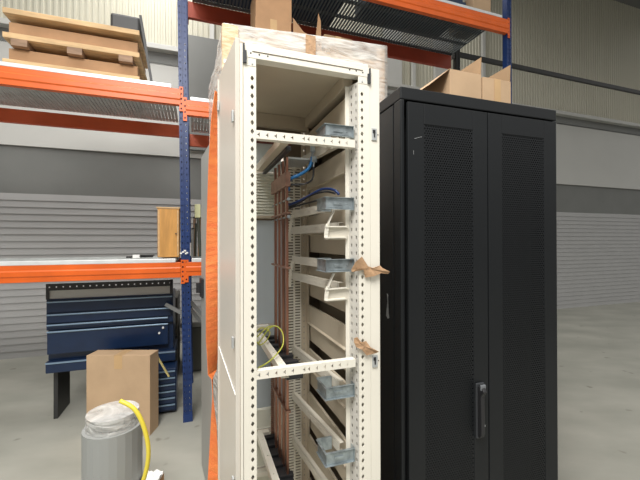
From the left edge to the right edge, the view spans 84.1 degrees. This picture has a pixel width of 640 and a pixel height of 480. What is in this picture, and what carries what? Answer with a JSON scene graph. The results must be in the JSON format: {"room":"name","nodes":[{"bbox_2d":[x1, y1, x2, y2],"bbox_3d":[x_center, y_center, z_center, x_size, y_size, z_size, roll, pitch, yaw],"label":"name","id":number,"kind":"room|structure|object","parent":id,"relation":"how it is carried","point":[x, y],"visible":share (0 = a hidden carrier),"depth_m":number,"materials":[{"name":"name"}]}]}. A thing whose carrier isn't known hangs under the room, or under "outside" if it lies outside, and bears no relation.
{"room":"warehouse","nodes":[
{"label":"warehouse","id":0,"kind":"room"},
{"bbox_2d":[180,35,220,151],"bbox_3d":[-1.102,-2.081,5.280,1.820,1.610,0.070,0,0,-19],"label":"board","id":1,"kind":"object","parent":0,"point":[202,51],"depth_m":5.04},
{"bbox_2d":[251,16,290,39],"bbox_3d":[-0.471,-1.568,3.343,0.325,0.817,0.342,0,0,-19],"label":"carton","id":2,"kind":"object","parent":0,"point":[259,22],"visible":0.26,"depth_m":3.18,"materials":[{"name":"brown cardboard"}]},
{"bbox_2d":[251,0,291,28],"bbox_3d":[-0.467,-2.127,3.344,0.325,0.299,0.326,0,0,-19],"label":"carton","id":3,"kind":"object","parent":2,"relation":"on","point":[279,10],"visible":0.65,"depth_m":3.20,"materials":[{"name":"brown cardboard"}]},
{"bbox_2d":[0,302,639,479],"bbox_3d":[0.004,1.485,2.494,18.000,0.050,13.000,0,0,0],"label":"floor","id":4,"kind":"structure","parent":0,"point":[598,347],"depth_m":2.95,"materials":[{"name":"concrete"}]},
{"bbox_2d":[45,279,177,418],"bbox_3d":[-1.799,0.910,3.171,0.960,1.115,0.422,0,0,-19],"label":"workbench","id":5,"kind":"object","parent":4,"relation":"on","point":[81,321],"visible":0.98,"depth_m":2.98,"materials":[{"name":"blue metal"}]},
{"bbox_2d":[46,339,177,373],"bbox_3d":[-1.801,1.022,3.177,0.960,0.090,0.410,0,0,-19],"label":"shelf","id":6,"kind":"object","parent":5,"relation":"attached to","point":[167,353],"depth_m":2.91,"materials":[{"name":"blue metal"}]},
{"bbox_2d":[81,400,142,479],"bbox_3d":[-1.017,1.149,1.745,0.258,0.620,0.258,0,0,0],"label":"trash can","id":7,"kind":"object","parent":4,"relation":"on","point":[112,438],"visible":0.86,"depth_m":1.66,"materials":[{"name":"grey"}]},
{"bbox_2d":[119,399,150,479],"bbox_3d":[-0.853,0.952,1.583,0.200,0.492,0.047,0,0,13],"label":"hose","id":8,"kind":"object","parent":7,"relation":"hanging from","point":[132,407],"visible":1,"depth_m":1.57,"materials":[{"name":"yellow rubber"}]},
{"bbox_2d":[86,350,157,435],"bbox_3d":[-1.510,1.164,2.725,0.475,0.601,0.142,0,0,0],"label":"carton","id":9,"kind":"object","parent":4,"relation":"on","point":[112,376],"visible":0.72,"depth_m":2.66,"materials":[{"name":"cardboard"}]},
{"bbox_2d":[158,356,169,376],"bbox_3d":[-1.252,0.989,2.816,0.120,0.196,0.011,0,0,0],"label":"stick","id":10,"kind":"object","parent":9,"relation":"attached to","point":[159,360],"visible":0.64,"depth_m":2.81,"materials":[{"name":"yellow wood"}]},
{"bbox_2d":[158,361,177,412],"bbox_3d":[-1.424,1.276,3.033,0.375,0.380,0.228,0,0,-19],"label":"drawer unit","id":11,"kind":"object","parent":4,"relation":"on","point":[167,386],"visible":0.34,"depth_m":2.98,"materials":[{"name":"blue metal"}]},
{"bbox_2d":[163,290,179,371],"bbox_3d":[-1.959,1.041,3.913,0.750,0.860,0.615,0,0,-19],"label":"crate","id":12,"kind":"object","parent":4,"relation":"on","point":[177,292],"visible":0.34,"depth_m":3.94,"materials":[{"name":"grey"}]},
{"bbox_2d":[164,0,200,422],"bbox_3d":[-1.264,-1.034,3.264,0.325,5.030,0.920,-1,0,-19],"label":"upright","id":13,"kind":"object","parent":4,"relation":"on","point":[187,310],"visible":0.94,"depth_m":2.86,"materials":[{"name":"blue paint"}]},
{"bbox_2d":[0,108,178,137],"bbox_3d":[-2.983,-1.095,3.108,3.388,0.190,0.055,0,0,-19],"label":"beam","id":14,"kind":"structure","parent":13,"relation":"attached to","point":[7,115],"depth_m":3.35,"materials":[{"name":"orange metal"}]},
{"bbox_2d":[0,66,182,110],"bbox_3d":[-2.700,-1.128,2.302,3.388,0.197,0.054,0,0,-19],"label":"beam","id":15,"kind":"structure","parent":13,"relation":"attached to","point":[14,77],"depth_m":2.63,"materials":[{"name":"orange metal"}]},
{"bbox_2d":[0,61,177,122],"bbox_3d":[-2.849,-1.219,2.691,3.265,0.030,0.874,0,0,-19],"label":"deck","id":16,"kind":"object","parent":15,"relation":"on","point":[10,96],"visible":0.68,"depth_m":3.11,"materials":[{"name":"metal"}]},
{"bbox_2d":[2,7,152,106],"bbox_3d":[-1.936,-1.540,3.025,1.010,0.606,0.630,0,0,-19],"label":"wooden pallet","id":17,"kind":"object","parent":16,"relation":"on","point":[37,39],"depth_m":2.78,"materials":[{"name":"brown wood"}]},
{"bbox_2d":[0,260,184,283],"bbox_3d":[-2.692,0.255,2.298,3.398,0.191,0.054,0,0,-19],"label":"beam","id":18,"kind":"structure","parent":13,"relation":"attached to","point":[75,272],"depth_m":2.62,"materials":[{"name":"orange metal"}]},
{"bbox_2d":[0,256,179,265],"bbox_3d":[-2.838,0.167,2.688,3.280,0.030,0.874,0,0,-19],"label":"deck","id":19,"kind":"object","parent":18,"relation":"on","point":[155,259],"visible":0.93,"depth_m":2.73,"materials":[{"name":"metal"}]},
{"bbox_2d":[126,255,153,257],"bbox_3d":[-1.493,0.134,2.948,0.206,0.027,0.145,0,0,-32],"label":"metal offcuts","id":20,"kind":"object","parent":19,"relation":"on","point":[133,256],"visible":1,"depth_m":2.91,"materials":[{"name":"grey metal"}]},
{"bbox_2d":[156,207,179,256],"bbox_3d":[-1.342,-0.067,3.157,0.185,0.430,0.270,0,0,-19],"label":"wooden box","id":21,"kind":"object","parent":19,"relation":"on","point":[168,217],"visible":0.89,"depth_m":3.05,"materials":[{"name":"brown wood"}]},
{"bbox_2d":[185,260,200,281],"bbox_3d":[0.520,0.247,3.425,3.414,0.181,0.052,0,0,-19],"label":"beam","id":22,"kind":"structure","parent":13,"relation":"attached to","point":[191,268],"depth_m":2.86,"materials":[{"name":"orange metal"}]},
{"bbox_2d":[192,256,200,261],"bbox_3d":[0.391,0.163,3.821,3.325,0.030,0.874,0,0,-19],"label":"deck","id":23,"kind":"object","parent":22,"relation":"on","point":[195,258],"visible":0.03,"depth_m":2.88,"materials":[{"name":"metal"}]},
{"bbox_2d":[191,228,193,256],"bbox_3d":[-1.133,0.019,3.156,0.027,0.257,0.025,0,0,-19],"label":"tube","id":24,"kind":"object","parent":23,"relation":"on","point":[192,229],"visible":1,"depth_m":3.15,"materials":[{"name":"grey metal"}]},
{"bbox_2d":[193,217,195,237],"bbox_3d":[-1.137,-0.031,3.219,0.029,0.357,0.028,0,0,-19],"label":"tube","id":25,"kind":"object","parent":23,"relation":"on","point":[194,218],"visible":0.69,"depth_m":3.21,"materials":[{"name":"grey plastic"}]},
{"bbox_2d":[194,223,196,255],"bbox_3d":[-1.118,-0.001,3.193,0.025,0.297,0.023,0,0,-19],"label":"tube","id":26,"kind":"object","parent":23,"relation":"on","point":[195,238],"visible":0.92,"depth_m":3.19,"materials":[{"name":"grey plastic"}]},
{"bbox_2d":[195,204,200,256],"bbox_3d":[-1.072,-0.084,3.127,0.061,0.461,0.047,0,0,-19],"label":"tool","id":27,"kind":"object","parent":23,"relation":"on","point":[197,206],"visible":0.98,"depth_m":3.12,"materials":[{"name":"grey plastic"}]},
{"bbox_2d":[183,97,212,120],"bbox_3d":[0.512,-1.053,3.429,3.424,0.190,0.051,0,0,-19],"label":"beam","id":28,"kind":"structure","parent":13,"relation":"attached to","point":[196,109],"depth_m":2.88,"materials":[{"name":"orange metal"}]},
{"bbox_2d":[190,97,211,133],"bbox_3d":[0.378,-1.141,3.823,3.325,0.030,0.874,0,0,-19],"label":"deck","id":29,"kind":"object","parent":28,"relation":"on","point":[202,121],"visible":0.07,"depth_m":3.42,"materials":[{"name":"metal"}]},
{"bbox_2d":[293,14,321,50],"bbox_3d":[-0.179,-1.658,3.499,0.280,0.996,0.400,0,0,-19],"label":"carton","id":30,"kind":"object","parent":29,"relation":"on","point":[296,28],"visible":0.03,"depth_m":3.35,"materials":[{"name":"brown cardboard"}]},
{"bbox_2d":[322,34,351,54],"bbox_3d":[0.115,-1.563,3.612,0.290,0.807,0.382,0,0,-19],"label":"carton","id":31,"kind":"object","parent":29,"relation":"on","point":[324,35],"visible":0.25,"depth_m":3.44,"materials":[{"name":"cardboard"}]},
{"bbox_2d":[189,134,209,147],"bbox_3d":[0.230,-1.019,4.234,3.424,0.190,0.054,0,0,-19],"label":"beam","id":32,"kind":"structure","parent":13,"relation":"attached to","point":[202,141],"depth_m":3.69,"materials":[{"name":"orange metal"}]},
{"bbox_2d":[188,1,450,68],"bbox_3d":[0.188,-2.366,4.227,3.344,0.235,0.054,0,0,-19],"label":"beam","id":33,"kind":"structure","parent":13,"relation":"attached to","point":[199,12],"depth_m":4.19,"materials":[{"name":"orange metal"}]},
{"bbox_2d":[363,0,509,37],"bbox_3d":[0.509,-2.375,3.434,3.424,0.225,0.051,0,0,-19],"label":"beam","id":34,"kind":"structure","parent":13,"relation":"attached to","point":[436,9],"depth_m":3.72,"materials":[{"name":"orange metal"}]},
{"bbox_2d":[192,0,501,55],"bbox_3d":[0.352,-2.481,3.820,3.257,0.030,0.874,0,0,-19],"label":"deck","id":35,"kind":"object","parent":34,"relation":"on","point":[438,38],"visible":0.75,"depth_m":4.04,"materials":[{"name":"grey metal"}]},
{"bbox_2d":[206,0,250,9],"bbox_3d":[-0.832,-2.785,3.424,0.720,0.600,0.720,0,0,-19],"label":"pallet","id":36,"kind":"object","parent":35,"relation":"on","point":[206,0],"visible":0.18,"depth_m":3.71,"materials":[{"name":"brown wood"}]},
{"bbox_2d":[292,0,341,25],"bbox_3d":[-0.105,-2.786,3.679,0.700,0.600,0.720,0,0,-19],"label":"pallet","id":37,"kind":"object","parent":35,"relation":"on","point":[294,0],"visible":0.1,"depth_m":3.85,"materials":[{"name":"brown wood"}]},
{"bbox_2d":[355,0,465,34],"bbox_3d":[1.002,-2.788,3.951,1.130,0.600,0.460,0,0,-19],"label":"pallet","id":38,"kind":"object","parent":35,"relation":"on","point":[455,1],"visible":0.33,"depth_m":3.97,"materials":[{"name":"brown wood"}]},
{"bbox_2d":[449,0,490,38],"bbox_3d":[1.758,-2.615,4.184,0.250,0.252,0.404,0,0,-19],"label":"carton","id":39,"kind":"object","parent":35,"relation":"on","point":[485,5],"visible":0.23,"depth_m":4.01,"materials":[{"name":"cardboard"}]},
{"bbox_2d":[180,312,200,370],"bbox_3d":[-1.332,1.190,4.273,0.630,0.560,0.590,0,0,-19],"label":"storage bin","id":40,"kind":"object","parent":4,"relation":"on","point":[196,326],"visible":0.14,"depth_m":3.96,"materials":[{"name":"grey plastic"}]},
{"bbox_2d":[196,146,217,479],"bbox_3d":[-0.681,0.460,2.121,0.080,2.000,0.430,0,0,-25],"label":"panel","id":41,"kind":"object","parent":4,"relation":"on","point":[206,381],"depth_m":2.18,"materials":[{"name":"metal"}]},
{"bbox_2d":[206,90,217,479],"bbox_3d":[-0.466,0.407,1.553,0.074,2.099,0.066,0,0,0],"label":"panel","id":42,"kind":"object","parent":4,"relation":"on","point":[212,194],"visible":0.67,"depth_m":1.55,"materials":[{"name":"orange metal"}]},
{"bbox_2d":[217,37,380,479],"bbox_3d":[-0.121,0.442,1.296,0.485,2.028,0.526,0,0,-19],"label":"tall cabinet","id":43,"kind":"object","parent":4,"relation":"on","point":[269,255],"visible":0.99,"depth_m":1.16,"materials":[{"name":"white metal"}]},
{"bbox_2d":[219,347,235,394],"bbox_3d":[-0.294,0.401,1.114,0.002,0.062,0.280,0,0,-25],"label":"string","id":44,"kind":"object","parent":43,"relation":"attached to","point":[219,347],"visible":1,"depth_m":1.08,"materials":[{"name":"white"}]},
{"bbox_2d":[257,327,270,345],"bbox_3d":[-0.212,0.355,1.308,0.059,0.067,0.022,0,0,-40],"label":"cable","id":45,"kind":"object","parent":43,"relation":"attached to","point":[261,327],"visible":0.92,"depth_m":1.31,"materials":[{"name":"yellow plastic"}]},
{"bbox_2d":[258,325,283,367],"bbox_3d":[-0.157,0.339,1.145,0.089,0.095,0.152,0,0,-10],"label":"cable","id":46,"kind":"object","parent":43,"relation":"attached to","point":[273,325],"visible":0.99,"depth_m":1.20,"materials":[{"name":"yellow plastic"}]},
{"bbox_2d":[209,23,387,475],"bbox_3d":[-0.184,0.168,2.258,1.000,2.583,0.815,0,0,-19],"label":"plastic wrap","id":47,"kind":"object","parent":43,"relation":"on","point":[290,41],"visible":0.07,"depth_m":1.89,"materials":[{"name":"white"}]},
{"bbox_2d":[288,146,314,190],"bbox_3d":[-0.070,-0.260,1.289,0.104,0.164,0.020,0,0,1],"label":"cable","id":48,"kind":"object","parent":43,"relation":"attached to","point":[312,148],"visible":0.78,"depth_m":1.28,"materials":[{"name":"blue plastic"}]},
{"bbox_2d":[289,200,316,208],"bbox_3d":[-0.054,-0.128,1.276,0.027,0.018,0.190,0,0,-36],"label":"cable","id":49,"kind":"object","parent":43,"relation":"attached to","point":[313,200],"visible":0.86,"depth_m":1.29,"materials":[{"name":"black plastic"}]},
{"bbox_2d":[290,156,316,185],"bbox_3d":[-0.060,-0.248,1.272,0.096,0.107,0.011,0,0,0],"label":"cable","id":50,"kind":"object","parent":43,"relation":"attached to","point":[314,158],"visible":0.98,"depth_m":1.27,"materials":[{"name":"black plastic"}]},
{"bbox_2d":[288,191,335,207],"bbox_3d":[-0.032,-0.140,1.222,0.219,0.045,0.016,0,0,43],"label":"cable","id":51,"kind":"object","parent":43,"relation":"attached to","point":[307,197],"visible":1,"depth_m":1.21,"materials":[{"name":"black plastic"}]},
{"bbox_2d":[288,187,339,205],"bbox_3d":[-0.024,-0.151,1.235,0.244,0.050,0.018,0,0,43],"label":"cable","id":52,"kind":"object","parent":43,"relation":"attached to","point":[325,188],"visible":0.82,"depth_m":1.20,"materials":[{"name":"blue plastic"}]},
{"bbox_2d":[324,227,346,239],"bbox_3d":[0.051,-0.022,1.137,0.070,0.040,0.023,0,0,-19],"label":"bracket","id":53,"kind":"object","parent":43,"relation":"on","point":[330,233],"depth_m":1.12,"materials":[{"name":"beige metal"}]},
{"bbox_2d":[327,289,347,301],"bbox_3d":[0.051,0.173,1.136,0.070,0.040,0.023,0,0,-19],"label":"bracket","id":54,"kind":"object","parent":43,"relation":"on","point":[332,294],"depth_m":1.12,"materials":[{"name":"beige metal"}]},
{"bbox_2d":[354,337,378,354],"bbox_3d":[0.145,0.330,1.107,0.085,0.059,0.007,0,0,-19],"label":"tape","id":55,"kind":"object","parent":43,"relation":"attached to","point":[364,346],"visible":1,"depth_m":1.10,"materials":[{"name":"brown paper"}]},
{"bbox_2d":[351,257,389,276],"bbox_3d":[0.160,0.084,1.113,0.133,0.066,0.008,0,0,-20],"label":"tape","id":56,"kind":"object","parent":43,"relation":"attached to","point":[360,264],"visible":1,"depth_m":1.11,"materials":[{"name":"beige paper"}]},
{"bbox_2d":[379,87,557,479],"bbox_3d":[0.595,0.439,1.711,0.795,2.033,0.659,0,0,-19],"label":"tall cabinet","id":57,"kind":"object","parent":4,"relation":"on","point":[468,209],"visible":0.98,"depth_m":1.44,"materials":[{"name":"black metal"}]},
{"bbox_2d":[386,294,388,317],"bbox_3d":[0.271,0.265,1.423,0.001,0.100,0.024,0,0,-19],"label":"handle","id":58,"kind":"object","parent":57,"relation":"attached to","point":[387,310],"visible":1,"depth_m":1.42,"materials":[{"name":"black metal"}]},
{"bbox_2d":[421,57,481,98],"bbox_3d":[0.614,-0.743,1.833,0.318,0.329,0.250,0,0,-19],"label":"carton","id":59,"kind":"object","parent":57,"relation":"on","point":[466,82],"visible":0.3,"depth_m":1.74,"materials":[{"name":"cardboard"}]},
{"bbox_2d":[481,65,510,102],"bbox_3d":[0.857,-0.738,1.913,0.178,0.319,0.252,0,0,-19],"label":"carton","id":60,"kind":"object","parent":57,"relation":"on","point":[497,87],"visible":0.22,"depth_m":1.80,"materials":[{"name":"cardboard"}]},
{"bbox_2d":[453,0,511,103],"bbox_3d":[1.986,-1.052,4.404,0.100,5.030,0.920,0,0,-19],"label":"upright","id":61,"kind":"object","parent":4,"relation":"on","point":[506,4],"visible":0.12,"depth_m":4.00,"materials":[{"name":"blue paint"}]},
{"bbox_2d":[451,50,639,94],"bbox_3d":[4.760,-2.504,5.821,6.300,0.130,0.060,0,0,-19],"label":"beam","id":62,"kind":"structure","parent":61,"relation":"attached to","point":[467,56],"depth_m":5.34,"materials":[{"name":"grey metal"}]},
{"bbox_3d":[-0.837,1.325,1.764,0.080,0.269,0.102,0,0,0],"label":"carton","id":63,"kind":"object","parent":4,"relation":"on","visible":0},
{"bbox_2d":[146,469,163,479],"bbox_3d":[-0.837,1.181,1.765,0.080,0.017,0.100,0,0,0],"label":"foil","id":64,"kind":"object","parent":63,"relation":"on","point":[156,475],"visible":0.91,"depth_m":1.78,"materials":[{"name":"white"}]},
{"bbox_2d":[0,40,639,359],"bbox_3d":[0.462,-0.502,5.991,17.000,3.950,0.154,0,0,-19],"label":"wall","id":65,"kind":"structure","parent":0,"point":[598,255],"depth_m":4.88,"materials":[{"name":"grey metal"}]},
{"bbox_2d":[0,17,639,135],"bbox_3d":[0.476,-2.542,5.947,17.000,0.170,0.046,0,0,-19],"label":"trim","id":66,"kind":"structure","parent":65,"relation":"attached to","point":[158,58],"depth_m":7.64,"materials":[{"name":"metal"}]},
{"bbox_2d":[0,0,639,123],"bbox_3d":[0.486,-4.002,6.009,17.064,3.050,0.069,0,0,-19],"label":"cladding","id":67,"kind":"object","parent":65,"relation":"attached to","point":[595,40],"visible":0.38,"depth_m":7.50,"materials":[{"name":"beige metal"}]},
{"bbox_2d":[210,1,485,93],"bbox_3d":[0.785,-3.358,6.028,5.080,4.340,0.064,0,0,-19],"label":"trim","id":68,"kind":"structure","parent":65,"relation":"attached to","point":[394,66],"depth_m":6.22,"materials":[{"name":"grey metal"}]},
{"bbox_2d":[614,0,639,8],"bbox_3d":[-0.014,-5.553,5.522,18.000,0.050,7.000,0,0,0],"label":"ceiling","id":69,"kind":"structure","parent":0,"point":[634,3],"depth_m":8.27,"materials":[{"name":"grey metal"}]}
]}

